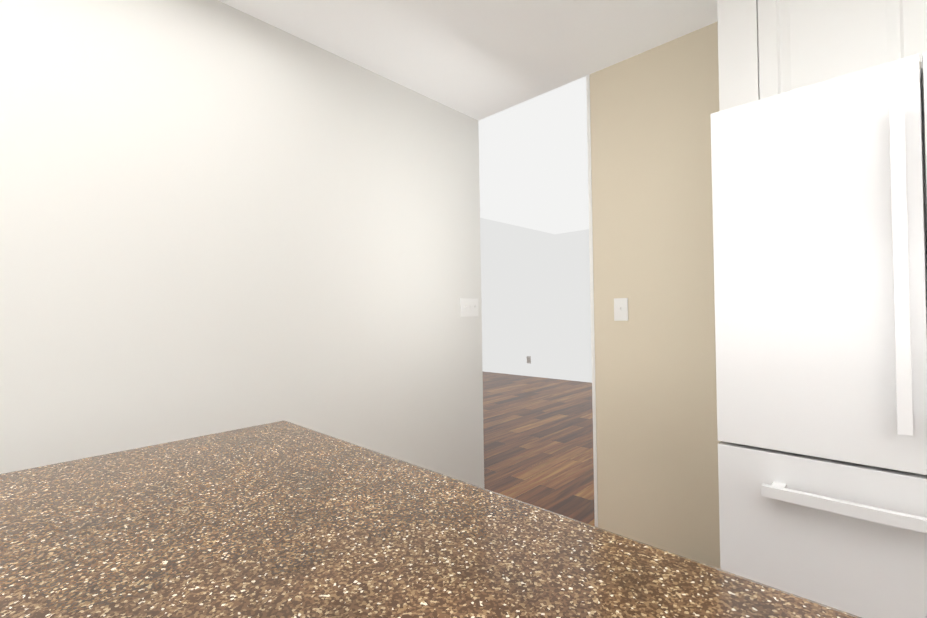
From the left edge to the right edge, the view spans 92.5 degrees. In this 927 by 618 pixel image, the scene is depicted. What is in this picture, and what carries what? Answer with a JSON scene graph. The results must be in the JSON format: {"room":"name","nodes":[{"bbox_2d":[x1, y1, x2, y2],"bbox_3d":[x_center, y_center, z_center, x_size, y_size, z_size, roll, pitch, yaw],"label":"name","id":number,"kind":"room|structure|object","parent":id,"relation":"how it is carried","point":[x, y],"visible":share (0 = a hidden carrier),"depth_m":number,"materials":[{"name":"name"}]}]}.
{"room":"kitchen","nodes":[
{"label":"kitchen","id":0,"kind":"room"},
{"bbox_2d":[0,0,483,487],"bbox_3d":[-2.226,-0.169,0.540,0.120,2.740,6.690,-1,-1,43],"label":"wall","id":1,"kind":"structure","parent":0,"point":[216,216],"depth_m":1.78,"materials":[{"name":"white paint"}]},
{"bbox_2d":[460,298,478,316],"bbox_3d":[0.042,-0.010,2.835,0.016,0.115,0.165,-1,-1,43],"label":"light switch","id":2,"kind":"object","parent":1,"relation":"attached to","point":[468,307],"visible":1,"depth_m":2.83,"materials":[{"name":"white plastic"}]},
{"bbox_2d":[218,0,717,120],"bbox_3d":[-0.525,-1.344,-1.072,4.850,0.120,6.690,-1,-1,43],"label":"ceiling","id":3,"kind":"structure","parent":0,"point":[478,60],"depth_m":2.05,"materials":[{"name":"white paint"}]},
{"bbox_2d":[478,76,588,233],"bbox_3d":[1.176,-2.364,5.021,10.950,2.080,4.511,-1,-1,43],"label":"ceiling","id":4,"kind":"structure","parent":0,"point":[533,163],"depth_m":4.03,"materials":[{"name":"white paint"}]},
{"bbox_2d":[480,218,591,382],"bbox_3d":[2.787,-1.111,6.690,10.950,4.600,0.120,-1,-1,43],"label":"wall","id":5,"kind":"structure","parent":0,"point":[535,297],"depth_m":8.02,"materials":[{"name":"white paint"}]},
{"bbox_2d":[482,371,594,525],"bbox_3d":[-0.996,1.254,2.624,10.950,0.100,11.400,-1,-1,43],"label":"floor","id":6,"kind":"structure","parent":0,"point":[538,440],"depth_m":3.97,"materials":[{"name":"brown wood"}]},
{"bbox_2d":[711,51,926,617],"bbox_3d":[1.395,0.271,1.355,0.905,1.765,0.955,-1,-1,43],"label":"refrigerator","id":7,"kind":"object","parent":6,"relation":"on","point":[819,196],"visible":0.98,"depth_m":1.18,"materials":[{"name":"white painted metal"},{"name":"black plastic"}]},
{"bbox_3d":[-0.646,0.732,-0.539,1.824,0.864,2.586,-1,-1,43],"label":"cabinet","id":8,"kind":"object","parent":6,"relation":"on","visible":0},
{"bbox_2d":[0,421,861,617],"bbox_3d":[-0.668,0.277,-0.525,1.870,0.045,2.660,-1,-1,43],"label":"countertop","id":9,"kind":"structure","parent":8,"relation":"on","point":[283,519],"depth_m":0.48,"materials":[{"name":"brown stone"}]},
{"bbox_2d":[586,21,720,568],"bbox_3d":[1.073,-0.202,2.284,0.715,2.740,0.384,-1,-1,43],"label":"wall","id":10,"kind":"structure","parent":0,"point":[654,402],"depth_m":2.15,"materials":[{"name":"beige paint"}]},
{"bbox_2d":[614,298,627,320],"bbox_3d":[0.804,0.002,2.269,0.072,0.115,0.016,-1,-1,43],"label":"light switch","id":11,"kind":"object","parent":10,"relation":"attached to","point":[620,309],"visible":1,"depth_m":2.27,"materials":[{"name":"white plastic"}]},
{"bbox_2d":[717,0,926,110],"bbox_3d":[1.498,-0.066,1.514,0.970,2.437,0.675,-1,-1,43],"label":"upper cabinet","id":12,"kind":"object","parent":10,"relation":"attached to","point":[767,48],"visible":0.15,"depth_m":1.47,"materials":[{"name":"white paint"}]}
]}

